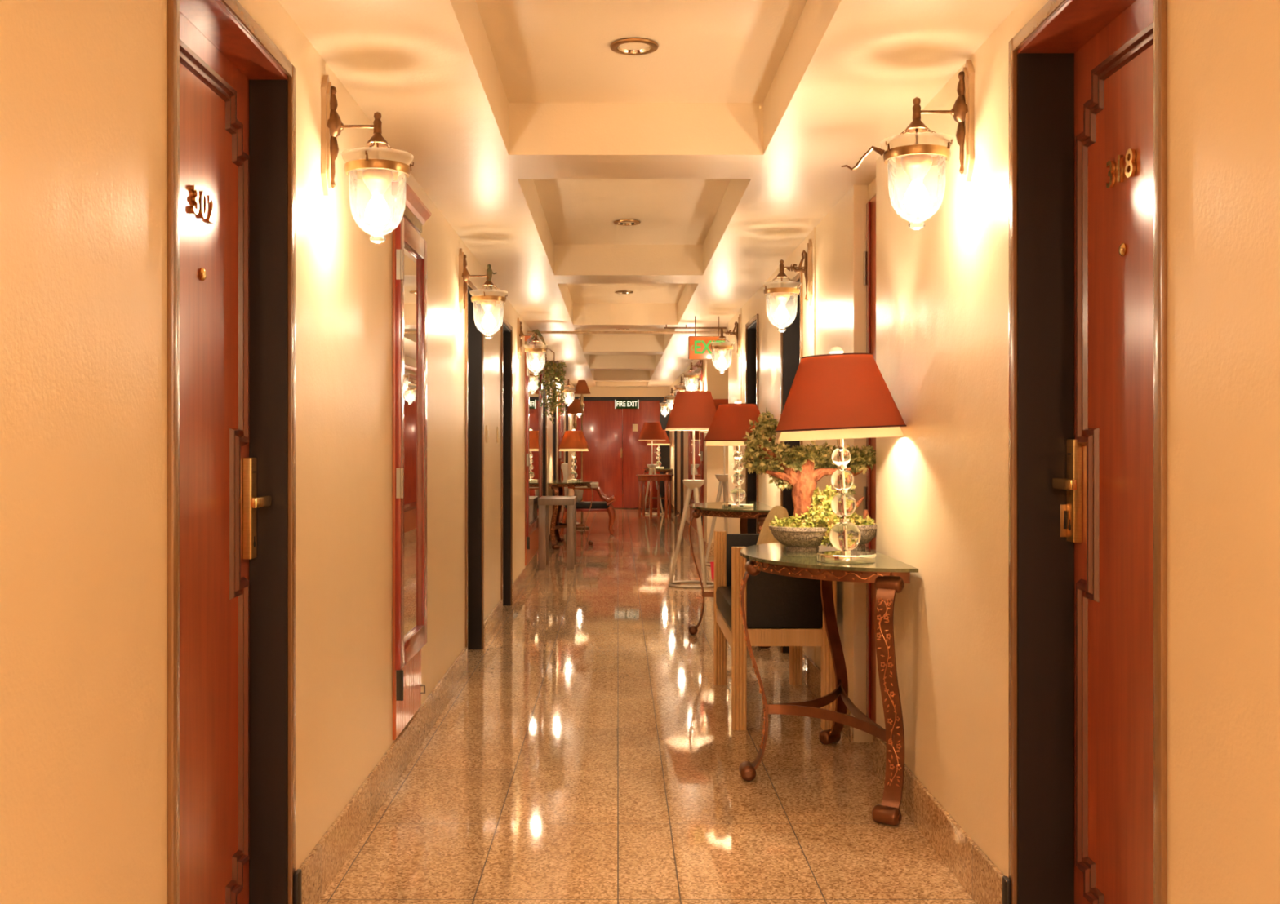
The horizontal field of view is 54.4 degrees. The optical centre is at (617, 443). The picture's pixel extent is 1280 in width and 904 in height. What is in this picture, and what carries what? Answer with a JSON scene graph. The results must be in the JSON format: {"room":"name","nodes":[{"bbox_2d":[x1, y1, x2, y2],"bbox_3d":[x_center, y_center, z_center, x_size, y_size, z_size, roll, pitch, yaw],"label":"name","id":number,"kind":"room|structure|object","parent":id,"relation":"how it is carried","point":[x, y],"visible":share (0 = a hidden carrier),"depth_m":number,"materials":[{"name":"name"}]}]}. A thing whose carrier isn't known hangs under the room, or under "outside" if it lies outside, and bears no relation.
{"room":"hotel corridor","nodes":[
{"label":"hotel corridor","id":0,"kind":"room"},
{"bbox_2d":[0,0,574,903],"bbox_3d":[-0.978,-0.040,8.900,0.300,2.580,29.800,0,0,0],"label":"wall","id":1,"kind":"structure","parent":0,"point":[83,83],"depth_m":2.12,"materials":[{"name":"paint"}]},
{"bbox_2d":[167,0,302,903],"bbox_3d":[-0.885,0.149,2.724,0.166,2.202,0.878,0,0,0],"label":"door","id":2,"kind":"structure","parent":1,"relation":"in","point":[231,90],"depth_m":2.92,"materials":[{"name":"brown wood"}]},
{"bbox_2d":[320,75,413,243],"bbox_3d":[-0.703,-0.800,3.498,0.253,0.473,0.203,0,0,0],"label":"wall lantern","id":3,"kind":"object","parent":1,"relation":"attached to","point":[377,174],"visible":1,"depth_m":3.48,"materials":[{"name":"glass"}]},
{"bbox_2d":[361,168,393,195],"bbox_3d":[-0.676,-0.739,3.500,0.088,0.083,0.088,0,0,0],"label":"bulb","id":4,"kind":"object","parent":3,"relation":"attached to","point":[377,180],"depth_m":3.47,"materials":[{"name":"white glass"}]},
{"bbox_2d":[391,182,431,740],"bbox_3d":[-0.802,0.066,4.862,0.052,2.048,0.636,0,0,0],"label":"frame","id":5,"kind":"object","parent":1,"relation":"attached to","point":[409,247],"visible":0.94,"depth_m":4.84,"materials":[{"name":"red wood"}]},
{"bbox_2d":[395,216,426,670],"bbox_3d":[-0.805,-0.005,4.865,0.022,1.670,0.630,0,0,0],"label":"mirror","id":6,"kind":"object","parent":5,"relation":"attached to","point":[411,248],"depth_m":4.86,"materials":[{"name":"white mirror"}]},
{"bbox_2d":[298,518,566,903],"bbox_3d":[-0.821,1.175,8.900,0.014,0.150,29.800,0,0,0],"label":"baseboard","id":7,"kind":"structure","parent":1,"relation":"attached to","point":[325,861],"depth_m":4.29,"materials":[{"name":"stone"}]},
{"bbox_2d":[465,280,484,674],"bbox_3d":[-0.899,0.175,7.160,0.167,2.150,0.840,0,0,0],"label":"door","id":8,"kind":"structure","parent":1,"relation":"in","point":[474,339],"depth_m":7.54,"materials":[{"name":"black wood"}]},
{"bbox_2d":[458,248,507,338],"bbox_3d":[-0.703,-0.783,6.498,0.253,0.473,0.203,0,0,0],"label":"wall lantern","id":9,"kind":"object","parent":1,"relation":"attached to","point":[488,303],"visible":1,"depth_m":6.48,"materials":[{"name":"glass"}]},
{"bbox_2d":[480,300,497,313],"bbox_3d":[-0.676,-0.722,6.500,0.088,0.083,0.088,0,0,0],"label":"bulb","id":10,"kind":"object","parent":9,"relation":"attached to","point":[488,306],"depth_m":6.47,"materials":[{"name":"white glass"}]},
{"bbox_2d":[485,425,488,443],"bbox_3d":[-0.822,-0.060,7.850,0.012,0.110,0.080,0,0,0],"label":"light switch","id":11,"kind":"object","parent":1,"relation":"attached to","point":[486,426],"visible":1,"depth_m":7.81,"materials":[{"name":"beige plastic"}]},
{"bbox_2d":[497,426,499,443],"bbox_3d":[-0.822,-0.060,8.550,0.012,0.110,0.080,0,0,0],"label":"light switch","id":12,"kind":"object","parent":1,"relation":"attached to","point":[498,432],"visible":1,"depth_m":8.53,"materials":[{"name":"beige plastic"}]},
{"bbox_2d":[497,426,498,443],"bbox_3d":[-0.824,-0.060,8.550,0.008,0.110,0.080,0,0,0],"label":"switch plate","id":13,"kind":"object","parent":12,"relation":"attached to","point":[497,427],"depth_m":8.52,"materials":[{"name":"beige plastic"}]},
{"bbox_2d":[501,317,512,605],"bbox_3d":[-0.899,0.175,9.215,0.167,2.150,0.830,0,0,0],"label":"door","id":14,"kind":"structure","parent":1,"relation":"in","point":[506,329],"depth_m":9.59,"materials":[{"name":"black wood"}]},
{"bbox_2d":[516,318,547,375],"bbox_3d":[-0.703,-0.798,10.248,0.253,0.473,0.203,0,0,0],"label":"wall lantern","id":15,"kind":"object","parent":1,"relation":"attached to","point":[535,353],"visible":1,"depth_m":10.24,"materials":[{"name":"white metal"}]},
{"bbox_2d":[530,351,541,359],"bbox_3d":[-0.676,-0.737,10.250,0.088,0.083,0.088,0,0,0],"label":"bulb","id":16,"kind":"object","parent":15,"relation":"attached to","point":[535,355],"depth_m":10.22,"materials":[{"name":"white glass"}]},
{"bbox_2d":[524,336,542,566],"bbox_3d":[-0.802,0.066,12.072,0.052,2.048,2.056,0,0,0],"label":"frame","id":17,"kind":"object","parent":1,"relation":"attached to","point":[533,411],"visible":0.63,"depth_m":11.72,"materials":[{"name":"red wood"}]},
{"bbox_2d":[542,362,546,496],"bbox_3d":[-0.899,0.185,13.875,0.167,2.130,0.810,0,0,0],"label":"door","id":18,"kind":"structure","parent":1,"relation":"in","point":[544,417],"depth_m":14.24,"materials":[{"name":"red wood"}]},
{"bbox_2d":[536,348,566,424],"bbox_3d":[-0.625,-0.537,11.722,0.319,0.716,0.261,0,0,33],"label":"trailing plant","id":19,"kind":"object","parent":1,"relation":"hanging from","point":[553,365],"visible":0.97,"depth_m":11.68,"materials":[{"name":"green plant"}]},
{"bbox_2d":[542,354,564,391],"bbox_3d":[-0.703,-0.788,13.798,0.253,0.473,0.203,0,0,0],"label":"wall lantern","id":20,"kind":"object","parent":1,"relation":"attached to","point":[544,368],"visible":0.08,"depth_m":13.78,"materials":[{"name":"brown metal"}]},
{"bbox_2d":[552,380,556,537],"bbox_3d":[-0.899,0.185,16.125,0.167,2.130,0.810,0,0,0],"label":"door","id":21,"kind":"structure","parent":1,"relation":"in","point":[554,426],"depth_m":16.49,"materials":[{"name":"wood"}]},
{"bbox_2d":[558,378,564,521],"bbox_3d":[-0.802,0.066,17.747,0.052,2.048,1.106,0,0,0],"label":"frame","id":22,"kind":"object","parent":1,"relation":"attached to","point":[561,419],"visible":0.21,"depth_m":17.22,"materials":[{"name":"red wood"}]},
{"bbox_2d":[559,383,564,479],"bbox_3d":[-0.805,-0.005,17.750,0.022,1.670,1.100,0,0,0],"label":"mirror","id":23,"kind":"object","parent":22,"relation":"attached to","point":[562,417],"depth_m":17.79,"materials":[{"name":"white mirror"}]},
{"bbox_2d":[557,379,575,406],"bbox_3d":[-0.703,-0.749,16.998,0.253,0.473,0.203,0,0,0],"label":"wall lantern","id":24,"kind":"object","parent":1,"relation":"attached to","point":[568,393],"visible":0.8,"depth_m":16.99,"materials":[{"name":"white glass"}]},
{"bbox_2d":[564,391,571,396],"bbox_3d":[-0.676,-0.686,17.000,0.088,0.083,0.088,0,0,0],"label":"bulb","id":25,"kind":"object","parent":24,"relation":"attached to","point":[568,393],"depth_m":16.97,"materials":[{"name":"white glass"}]},
{"bbox_2d":[565,387,568,463],"bbox_3d":[-0.899,0.185,20.000,0.167,2.130,0.860,0,0,0],"label":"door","id":26,"kind":"structure","parent":1,"relation":"in","point":[566,406],"depth_m":20.39,"materials":[{"name":"wood"}]},
{"bbox_2d":[570,392,585,417],"bbox_3d":[-0.703,-0.689,21.898,0.253,0.473,0.203,0,0,0],"label":"wall lantern","id":27,"kind":"object","parent":1,"relation":"attached to","point":[571,394],"visible":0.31,"depth_m":21.89,"materials":[{"name":"white glass"}]},
{"bbox_2d":[527,331,725,333],"bbox_3d":[0.079,-1.018,11.400,1.813,0.024,0.024,0,0,0],"label":"ceiling pipe","id":28,"kind":"object","parent":1,"relation":"attached to","point":[528,332],"visible":0.78,"depth_m":11.39,"materials":[{"name":"brown metal"}]},
{"bbox_2d":[574,386,669,396],"bbox_3d":[0.079,-0.985,23.820,1.813,0.190,0.080,0,0,0],"label":"lintel","id":29,"kind":"object","parent":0,"point":[594,391],"visible":0.93,"depth_m":23.78,"materials":[{"name":"paint"}]},
{"bbox_2d":[317,508,976,903],"bbox_3d":[0.100,1.310,8.950,4.600,0.120,30.300,0,0,0],"label":"floor","id":30,"kind":"structure","parent":0,"point":[590,753],"depth_m":4.58,"materials":[{"name":"stone"}]},
{"bbox_2d":[537,496,576,570],"bbox_3d":[-0.610,0.897,12.600,0.360,0.705,0.640,0,0,0],"label":"console table","id":31,"kind":"object","parent":30,"relation":"on","point":[544,502],"visible":1,"depth_m":12.29,"materials":[{"name":"grey wood"}]},
{"bbox_2d":[547,480,592,549],"bbox_3d":[-0.566,0.857,15.250,0.520,0.784,1.200,0,0,0],"label":"table","id":32,"kind":"object","parent":30,"relation":"on","point":[555,485],"visible":0.91,"depth_m":14.90,"materials":[{"name":"brown wood"}]},
{"bbox_2d":[558,428,589,481],"bbox_3d":[-0.545,0.139,15.350,0.381,0.653,0.381,0,0,0],"label":"table lamp","id":33,"kind":"object","parent":32,"relation":"on","point":[573,441],"visible":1,"depth_m":15.24,"materials":[{"name":"red fabric"}]},
{"bbox_2d":[565,399,584,524],"bbox_3d":[-0.660,0.285,19.150,0.300,1.930,0.300,0,0,0],"label":"floor lamp","id":34,"kind":"object","parent":30,"relation":"on","point":[575,408],"visible":0.6,"depth_m":19.07,"materials":[{"name":"red fabric"}]},
{"bbox_2d":[573,380,591,528],"bbox_3d":[-0.530,0.160,18.300,0.260,2.180,0.260,0,0,0],"label":"floor lamp","id":35,"kind":"object","parent":30,"relation":"on","point":[581,388],"visible":0.81,"depth_m":18.27,"materials":[{"name":"red fabric"}]},
{"bbox_2d":[560,457,615,535],"bbox_3d":[-0.415,0.727,17.150,0.762,1.053,0.630,0,0,0],"label":"carved armchair","id":36,"kind":"object","parent":30,"relation":"on","point":[581,506],"visible":0.75,"depth_m":16.88,"materials":[{"name":"brown wood"}]},
{"bbox_2d":[573,488,582,502],"bbox_3d":[-0.540,0.653,17.100,0.122,0.314,0.320,0,0,0],"label":"cushion","id":37,"kind":"object","parent":36,"relation":"on","point":[578,493],"visible":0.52,"depth_m":16.98,"materials":[{"name":"white fabric"}]},
{"bbox_2d":[638,422,666,515],"bbox_3d":[0.600,0.440,21.850,0.485,1.620,0.485,0,0,44],"label":"floor lamp","id":38,"kind":"object","parent":30,"relation":"on","point":[651,432],"visible":0.94,"depth_m":21.73,"materials":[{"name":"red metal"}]},
{"bbox_2d":[635,474,673,519],"bbox_3d":[0.620,0.885,20.950,0.630,0.730,0.630,0,0,0],"label":"round table","id":39,"kind":"object","parent":30,"relation":"on","point":[643,477],"visible":1,"depth_m":20.84,"materials":[{"name":"red wood"}]},
{"bbox_2d":[643,467,672,513],"bbox_3d":[0.723,0.853,22.850,0.520,0.792,1.200,0,0,0],"label":"table","id":40,"kind":"object","parent":30,"relation":"on","point":[666,470],"visible":0.44,"depth_m":22.49,"materials":[{"name":"brown wood"}]},
{"bbox_2d":[646,430,671,468],"bbox_3d":[0.742,0.085,22.750,0.446,0.742,0.446,0,0,0],"label":"table lamp","id":41,"kind":"object","parent":40,"relation":"on","point":[667,442],"visible":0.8,"depth_m":22.65,"materials":[{"name":"clear glass"}]},
{"bbox_2d":[665,391,716,588],"bbox_3d":[0.665,0.398,10.930,0.500,1.705,0.500,0,0,0],"label":"floor lamp","id":42,"kind":"object","parent":30,"relation":"on","point":[691,411],"visible":0.85,"depth_m":10.79,"materials":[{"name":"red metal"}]},
{"bbox_2d":[710,561,713,579],"bbox_3d":[0.905,1.171,11.450,0.116,0.157,0.116,0,0,0],"label":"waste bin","id":43,"kind":"object","parent":30,"relation":"on","point":[712,562],"visible":0.27,"depth_m":11.42,"materials":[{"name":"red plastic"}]},
{"bbox_2d":[700,399,728,565],"bbox_3d":[1.100,0.398,12.850,0.500,1.705,0.500,0,0,-23],"label":"floor lamp","id":44,"kind":"object","parent":30,"relation":"on","point":[722,478],"visible":0.23,"depth_m":12.80,"materials":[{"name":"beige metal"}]},
{"bbox_2d":[688,501,773,648],"bbox_3d":[0.723,0.827,8.150,0.520,0.843,1.200,0,0,0],"label":"table","id":45,"kind":"object","parent":30,"relation":"on","point":[760,511],"visible":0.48,"depth_m":7.99,"materials":[{"name":"brown wood"}]},
{"bbox_2d":[703,399,771,508],"bbox_3d":[0.757,0.062,7.850,0.433,0.686,0.433,0,0,0],"label":"table lamp","id":46,"kind":"object","parent":45,"relation":"on","point":[730,424],"visible":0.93,"depth_m":7.73,"materials":[{"name":"red fabric"}]},
{"bbox_2d":[713,530,836,730],"bbox_3d":[0.728,0.853,5.957,0.455,0.795,1.075,0,0,0],"label":"armchair","id":47,"kind":"object","parent":30,"relation":"on","point":[780,611],"visible":0.72,"depth_m":5.43,"materials":[{"name":"brown wood"}]},
{"bbox_2d":[756,506,788,545],"bbox_3d":[0.745,0.515,6.120,0.169,0.416,0.500,0,0,0],"label":"cushion","id":48,"kind":"object","parent":47,"relation":"on","point":[766,536],"visible":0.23,"depth_m":6.03,"materials":[{"name":"beige fabric"}]},
{"bbox_2d":[738,542,918,826],"bbox_3d":[0.713,0.827,4.630,0.520,0.843,1.200,0,0,0],"label":"table","id":49,"kind":"object","parent":30,"relation":"on","point":[889,575],"visible":0.94,"depth_m":4.24,"materials":[{"name":"brown wood"}]},
{"bbox_2d":[742,408,851,552],"bbox_3d":[0.675,0.132,4.722,0.407,0.549,0.294,0,0,0],"label":"bonsai tree","id":50,"kind":"object","parent":49,"relation":"on","point":[799,468],"visible":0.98,"depth_m":4.68,"materials":[{"name":"green plant"}]},
{"bbox_2d":[774,346,906,564],"bbox_3d":[0.764,0.035,4.280,0.446,0.741,0.446,0,0,0],"label":"table lamp","id":51,"kind":"object","parent":49,"relation":"on","point":[837,395],"visible":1,"depth_m":4.15,"materials":[{"name":"red fabric"}]},
{"bbox_2d":[824,444,876,550],"bbox_3d":[0.887,0.203,4.800,0.247,0.407,0.210,0,0,0],"label":"bonsai tree","id":52,"kind":"object","parent":49,"relation":"on","point":[861,460],"visible":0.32,"depth_m":4.76,"materials":[{"name":"green plant"}]},
{"bbox_2d":[278,0,1022,386],"bbox_3d":[0.100,-1.192,7.825,4.600,0.225,32.150,0,0,0],"label":"ceiling","id":53,"kind":"structure","parent":0,"point":[729,141],"depth_m":4.59,"materials":[{"name":"paint"}]},
{"bbox_2d":[614,290,633,293],"bbox_3d":[0.052,-1.276,10.450,0.156,0.026,0.156,0,0,0],"label":"recessed light","id":54,"kind":"object","parent":53,"relation":"in","point":[620,291],"visible":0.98,"depth_m":10.42,"materials":[{"name":"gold metal"}]},
{"bbox_2d":[613,219,640,226],"bbox_3d":[0.052,-1.276,7.150,0.156,0.026,0.156,0,0,0],"label":"recessed light","id":55,"kind":"object","parent":53,"relation":"in","point":[616,222],"visible":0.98,"depth_m":7.13,"materials":[{"name":"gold metal"}]},
{"bbox_2d":[609,37,658,55],"bbox_3d":[0.052,-1.276,3.980,0.156,0.026,0.156,0,0,0],"label":"recessed light","id":56,"kind":"object","parent":53,"relation":"in","point":[653,46],"visible":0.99,"depth_m":3.97,"materials":[{"name":"gold metal"}]},
{"bbox_2d":[664,324,726,328],"bbox_3d":[0.703,-1.061,11.300,0.565,0.038,0.016,0,0,0],"label":"ceiling pipe","id":57,"kind":"object","parent":53,"relation":"attached to","point":[666,327],"visible":0.88,"depth_m":11.29,"materials":[{"name":"brown metal"}]},
{"bbox_2d":[688,315,725,359],"bbox_3d":[0.755,-0.895,10.547,0.316,0.371,0.018,0,0,0],"label":"exit sign","id":58,"kind":"object","parent":53,"relation":"hanging from","point":[699,347],"visible":0.86,"depth_m":10.54,"materials":[{"name":"orange plastic"}]},
{"bbox_2d":[669,0,1279,903],"bbox_3d":[1.135,-0.040,8.900,0.300,2.580,29.800,0,0,0],"label":"wall","id":59,"kind":"structure","parent":0,"point":[942,286],"depth_m":3.15,"materials":[{"name":"paint"}]},
{"bbox_2d":[659,391,673,417],"bbox_3d":[0.860,-0.709,22.102,0.253,0.473,0.203,0,0,0],"label":"wall lantern","id":60,"kind":"object","parent":59,"relation":"attached to","point":[664,406],"visible":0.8,"depth_m":22.09,"materials":[{"name":"white glass"}]},
{"bbox_2d":[665,383,681,411],"bbox_3d":[0.860,-0.729,19.202,0.253,0.473,0.203,0,0,0],"label":"wall lantern","id":61,"kind":"object","parent":59,"relation":"attached to","point":[671,399],"visible":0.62,"depth_m":19.18,"materials":[{"name":"white glass"}]},
{"bbox_2d":[674,391,677,515],"bbox_3d":[1.056,0.185,21.075,0.167,2.130,0.810,0,0,0],"label":"door","id":62,"kind":"structure","parent":59,"relation":"in","point":[675,432],"depth_m":21.44,"materials":[{"name":"red wood"}]},
{"bbox_2d":[680,385,684,524],"bbox_3d":[1.056,0.185,19.030,0.167,2.130,0.800,0,0,0],"label":"door","id":63,"kind":"structure","parent":59,"relation":"in","point":[682,433],"depth_m":19.39,"materials":[{"name":"red wood"}]},
{"bbox_2d":[674,373,692,393],"bbox_3d":[0.860,-0.749,16.302,0.253,0.473,0.203,0,0,0],"label":"wall lantern","id":64,"kind":"object","parent":59,"relation":"attached to","point":[680,389],"visible":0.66,"depth_m":16.28,"materials":[{"name":"brown metal"}]},
{"bbox_2d":[682,360,705,391],"bbox_3d":[0.859,-0.788,14.102,0.252,0.473,0.203,0,0,0],"label":"wall lantern","id":65,"kind":"object","parent":59,"relation":"attached to","point":[691,378],"visible":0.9,"depth_m":14.08,"materials":[{"name":"white glass"}]},
{"bbox_2d":[687,377,695,383],"bbox_3d":[0.833,-0.727,14.100,0.088,0.083,0.088,0,0,0],"label":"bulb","id":66,"kind":"object","parent":65,"relation":"attached to","point":[691,380],"depth_m":14.07,"materials":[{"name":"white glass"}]},
{"bbox_2d":[686,360,704,538],"bbox_3d":[0.959,0.066,15.547,0.052,2.048,2.706,0,0,0],"label":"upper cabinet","id":67,"kind":"object","parent":59,"relation":"attached to","point":[699,437],"visible":0.41,"depth_m":15.13,"materials":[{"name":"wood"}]},
{"bbox_2d":[688,369,702,516],"bbox_3d":[0.962,-0.005,15.550,0.022,1.670,2.700,0,0,0],"label":"mirror","id":68,"kind":"object","parent":67,"relation":"attached to","point":[698,435],"depth_m":15.29,"materials":[{"name":"white mirror"}]},
{"bbox_2d":[709,314,740,373],"bbox_3d":[0.859,-0.798,9.972,0.252,0.473,0.203,0,0,0],"label":"wall lantern","id":69,"kind":"object","parent":59,"relation":"attached to","point":[722,350],"visible":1,"depth_m":9.96,"materials":[{"name":"glass"}]},
{"bbox_2d":[716,348,727,356],"bbox_3d":[0.833,-0.737,9.970,0.088,0.083,0.088,0,0,0],"label":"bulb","id":70,"kind":"object","parent":69,"relation":"attached to","point":[722,352],"depth_m":9.94,"materials":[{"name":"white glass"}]},
{"bbox_2d":[745,314,758,533],"bbox_3d":[1.056,0.170,9.110,0.167,2.160,0.780,0,0,0],"label":"door","id":71,"kind":"structure","parent":59,"relation":"in","point":[752,326],"depth_m":9.46,"materials":[{"name":"wood"}]},
{"bbox_2d":[740,226,815,664],"bbox_3d":[0.982,0.010,8.075,0.006,2.180,3.734,0,0,0],"label":"trim","id":72,"kind":"structure","parent":59,"relation":"attached to","point":[814,228],"depth_m":6.21,"materials":[{"name":"paint"}]},
{"bbox_2d":[761,239,813,332],"bbox_3d":[0.859,-0.803,6.332,0.252,0.473,0.203,0,0,0],"label":"wall lantern","id":73,"kind":"object","parent":59,"relation":"attached to","point":[781,295],"visible":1,"depth_m":6.32,"materials":[{"name":"glass"}]},
{"bbox_2d":[773,292,790,306],"bbox_3d":[0.833,-0.742,6.330,0.088,0.083,0.088,0,0,0],"label":"bulb","id":74,"kind":"object","parent":73,"relation":"attached to","point":[781,299],"depth_m":6.30,"materials":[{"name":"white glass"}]},
{"bbox_2d":[780,271,802,653],"bbox_3d":[1.056,0.165,7.045,0.167,2.170,0.830,0,0,0],"label":"door","id":75,"kind":"structure","parent":59,"relation":"in","point":[791,340],"depth_m":7.42,"materials":[{"name":"wood"}]},
{"bbox_2d":[671,503,1004,903],"bbox_3d":[1.353,1.175,8.900,0.764,0.150,29.800,0,0,0],"label":"baseboard","id":76,"kind":"structure","parent":59,"relation":"attached to","point":[977,874],"depth_m":3.78,"materials":[{"name":"stone"}]},
{"bbox_2d":[863,177,875,723],"bbox_3d":[1.050,0.051,4.975,0.051,2.258,0.446,0,0,0],"label":"door","id":77,"kind":"structure","parent":59,"relation":"in","point":[869,255],"depth_m":5.14,"materials":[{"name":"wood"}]},
{"bbox_2d":[841,59,974,229],"bbox_3d":[0.818,-0.834,3.463,0.337,0.473,0.199,0,0,-25],"label":"wall lantern","id":78,"kind":"object","parent":59,"relation":"attached to","point":[916,161],"visible":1,"depth_m":3.46,"materials":[{"name":"glass"}]},
{"bbox_2d":[900,153,933,182],"bbox_3d":[0.833,-0.771,3.470,0.088,0.083,0.088,0,0,0],"label":"bulb","id":79,"kind":"object","parent":78,"relation":"attached to","point":[916,166],"depth_m":3.44,"materials":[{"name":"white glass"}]},
{"bbox_2d":[1002,0,1167,903],"bbox_3d":[1.063,0.124,2.671,0.209,2.252,0.882,0,0,0],"label":"door","id":80,"kind":"structure","parent":59,"relation":"in","point":[1088,78],"depth_m":2.93,"materials":[{"name":"brown wood"}]},
{"bbox_3d":[0.100,-0.040,23.930,4.600,2.580,0.140,0,0,0],"label":"wall","id":81,"kind":"structure","parent":0,"visible":0},
{"bbox_2d":[574,396,669,509],"bbox_3d":[0.079,0.180,23.810,1.813,2.140,0.080,0,0,0],"label":"door","id":82,"kind":"structure","parent":81,"relation":"in","point":[615,456],"depth_m":23.80,"materials":[{"name":"red wood"}]},
{"bbox_2d":[614,397,638,408],"bbox_3d":[0.170,-0.772,23.763,0.450,0.215,0.074,0,0,0],"label":"exit sign","id":83,"kind":"object","parent":82,"relation":"attached to","point":[619,404],"visible":1,"depth_m":23.73,"materials":[{"name":"green plastic"}]},
{"bbox_2d":[632,424,637,431],"bbox_3d":[0.330,-0.300,23.795,0.100,0.140,0.010,0,0,0],"label":"notice","id":84,"kind":"object","parent":82,"relation":"attached to","point":[634,426],"visible":1,"depth_m":23.79,"materials":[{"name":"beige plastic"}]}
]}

